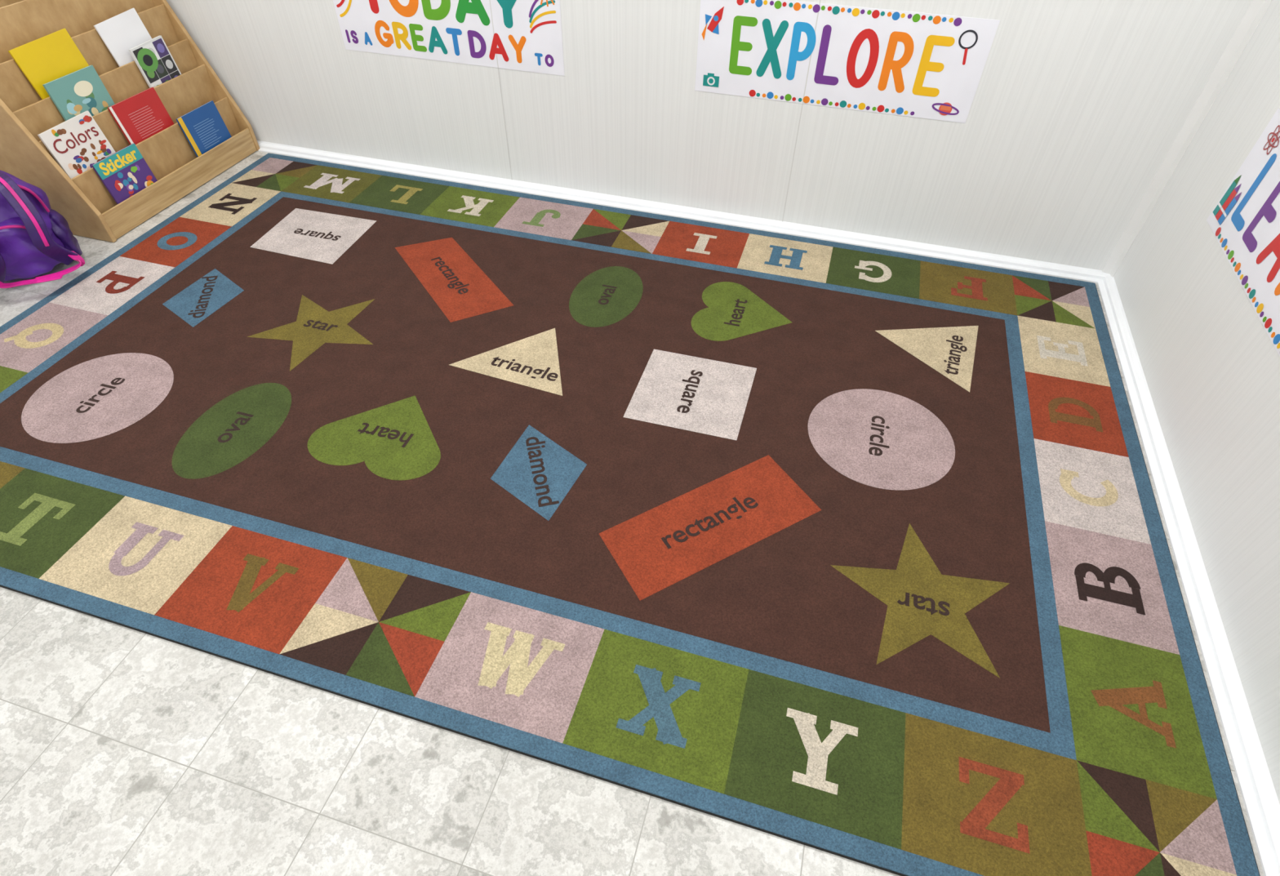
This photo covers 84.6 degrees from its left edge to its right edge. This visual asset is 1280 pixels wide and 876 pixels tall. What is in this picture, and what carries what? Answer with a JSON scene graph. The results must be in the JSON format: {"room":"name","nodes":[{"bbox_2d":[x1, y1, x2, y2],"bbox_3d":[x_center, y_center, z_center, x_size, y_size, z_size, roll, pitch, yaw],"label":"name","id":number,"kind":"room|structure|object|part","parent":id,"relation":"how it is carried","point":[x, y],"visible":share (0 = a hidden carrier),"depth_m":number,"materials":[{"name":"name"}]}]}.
{"room":"preschool classroom","nodes":[
{"label":"preschool classroom","id":0,"kind":"room"},
{"bbox_2d":[0,151,1264,875],"bbox_3d":[-0.906,0.582,1.548,4.460,0.050,4.965,12,47,11],"label":"floor","id":1,"kind":"structure","parent":0,"point":[124,751],"depth_m":1.41,"materials":[{"name":"stone"}]},
{"bbox_2d":[0,170,84,288],"bbox_3d":[-2.264,-0.736,2.492,0.359,0.401,0.393,-27,52,-25],"label":"backpack","id":2,"kind":"object","parent":1,"relation":"on","point":[35,237],"visible":1,"depth_m":2.52,"materials":[{"name":"purple fabric"}]},
{"bbox_3d":[-2.285,-0.818,2.454,0.314,0.149,0.024,-27,52,-24],"label":"zipper trim","id":3,"kind":"part","parent":2,"relation":"part of","materials":[{"name":"fabric"}]},
{"bbox_2d":[0,0,259,242],"bbox_3d":[-2.184,-1.414,2.881,0.438,0.787,0.910,12,47,11],"label":"display shelf","id":4,"kind":"object","parent":1,"relation":"on","point":[89,209],"visible":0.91,"depth_m":2.82,"materials":[{"name":"brown wood"}]},
{"bbox_3d":[-2.390,-1.448,2.933,0.008,0.750,0.874,12,47,11],"label":"panel","id":5,"kind":"part","parent":4,"relation":"part of","materials":[{"name":"brown wood"}]},
{"bbox_2d":[8,28,88,99],"bbox_3d":[-2.199,-1.387,2.659,0.038,0.226,0.252,12,47,11],"label":"picture book","id":6,"kind":"object","parent":4,"relation":"on","point":[42,60],"visible":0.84,"depth_m":2.62,"materials":[{"name":"paper"}]},
{"bbox_2d":[37,111,115,178],"bbox_3d":[-2.151,-1.107,2.718,0.041,0.223,0.230,12,47,11],"label":"picture book","id":7,"kind":"object","parent":4,"relation":"on","point":[77,143],"visible":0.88,"depth_m":2.69,"materials":[{"name":"paper"}]},
{"bbox_2d":[42,65,115,120],"bbox_3d":[-2.155,-1.301,2.730,0.028,0.205,0.220,12,47,11],"label":"picture book","id":8,"kind":"object","parent":4,"relation":"on","point":[75,93],"visible":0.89,"depth_m":2.70,"materials":[{"name":"paper"}]},
{"bbox_2d":[93,8,151,66],"bbox_3d":[-2.099,-1.623,2.898,0.035,0.214,0.220,12,47,11],"label":"picture book","id":9,"kind":"object","parent":4,"relation":"on","point":[125,31],"visible":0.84,"depth_m":2.87,"materials":[{"name":"paper"}]},
{"bbox_2d":[91,143,157,204],"bbox_3d":[-2.078,-1.051,2.863,0.041,0.209,0.210,12,47,11],"label":"picture book","id":10,"kind":"object","parent":4,"relation":"on","point":[125,172],"visible":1,"depth_m":2.84,"materials":[{"name":"paper"}]},
{"bbox_2d":[106,87,173,144],"bbox_3d":[-2.061,-1.314,2.934,0.040,0.204,0.236,12,47,11],"label":"picture book","id":11,"kind":"object","parent":4,"relation":"on","point":[143,115],"visible":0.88,"depth_m":2.91,"materials":[{"name":"paper"}]},
{"bbox_2d":[128,35,181,88],"bbox_3d":[-2.044,-1.569,2.989,0.028,0.210,0.182,12,47,11],"label":"picture book","id":12,"kind":"object","parent":4,"relation":"on","point":[153,57],"visible":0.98,"depth_m":2.96,"materials":[{"name":"paper"}]},
{"bbox_2d":[175,100,231,157],"bbox_3d":[-1.947,-1.368,3.169,0.041,0.214,0.220,12,47,11],"label":"picture book","id":13,"kind":"object","parent":4,"relation":"on","point":[204,128],"visible":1,"depth_m":3.14,"materials":[{"name":"paper"}]},
{"bbox_2d":[0,153,1260,875],"bbox_3d":[-0.344,-0.212,2.286,3.686,0.010,2.248,12,47,11],"label":"rug","id":14,"kind":"object","parent":1,"relation":"on","point":[861,554],"visible":1,"depth_m":1.90,"materials":[{"name":"carpet"}]},
{"bbox_2d":[165,0,1253,270],"bbox_3d":[-0.199,-1.974,2.265,4.460,2.500,0.100,12,47,11],"label":"wall","id":15,"kind":"structure","parent":0,"point":[1077,106],"depth_m":2.71,"materials":[{"name":"white paint"}]},
{"bbox_2d":[333,0,564,75],"bbox_3d":[-0.769,-1.651,2.760,0.985,0.325,0.002,12,47,11],"label":"poster","id":16,"kind":"object","parent":15,"relation":"attached to","point":[527,37],"visible":1,"depth_m":2.79,"materials":[{"name":"plastic"}]},
{"bbox_2d":[489,0,512,180],"bbox_3d":[-0.563,-2.025,2.291,0.004,2.475,0.001,12,47,11],"label":"trim","id":17,"kind":"structure","parent":15,"relation":"attached to","point":[490,0],"depth_m":2.93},
{"bbox_2d":[257,140,1109,283],"bbox_3d":[-0.234,-1.063,3.101,4.260,0.030,0.046,12,47,11],"label":"baseboard","id":18,"kind":"structure","parent":15,"relation":"attached to","point":[1012,263],"depth_m":3.00,"materials":[{"name":"white paint"}]},
{"bbox_2d":[782,0,821,222],"bbox_3d":[0.611,-1.765,2.058,0.004,2.475,0.001,12,47,11],"label":"trim","id":19,"kind":"structure","parent":15,"relation":"attached to","point":[820,0],"depth_m":2.65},
{"bbox_2d":[694,0,999,123],"bbox_3d":[0.683,-1.333,2.469,0.985,0.325,0.002,12,47,11],"label":"poster","id":20,"kind":"object","parent":15,"relation":"attached to","point":[915,64],"visible":1,"depth_m":2.46,"materials":[{"name":"plastic"}]},
{"bbox_2d":[1102,0,1272,277],"bbox_3d":[1.807,-1.486,1.811,0.035,2.480,0.035,12,47,11],"label":"trim","id":21,"kind":"structure","parent":15,"relation":"attached to","point":[1257,9],"depth_m":2.30,"materials":[{"name":"white paint"}]},
{"bbox_2d":[1113,0,1279,804],"bbox_3d":[1.185,0.190,0.186,0.100,2.500,4.865,12,47,11],"label":"wall","id":22,"kind":"structure","parent":0,"point":[1211,366],"depth_m":1.92,"materials":[{"name":"white paint"}]},
{"bbox_2d":[1097,274,1279,875],"bbox_3d":[1.100,1.035,1.085,0.046,0.030,4.865,12,47,11],"label":"baseboard","id":23,"kind":"structure","parent":22,"relation":"attached to","point":[1262,806],"depth_m":1.68,"materials":[{"name":"white paint"}]},
{"bbox_2d":[1206,108,1279,356],"bbox_3d":[1.560,-0.429,1.661,0.002,0.325,0.985,12,47,11],"label":"poster","id":24,"kind":"object","parent":22,"relation":"attached to","point":[1245,221],"visible":1,"depth_m":1.86,"materials":[{"name":"paper"}]}
]}

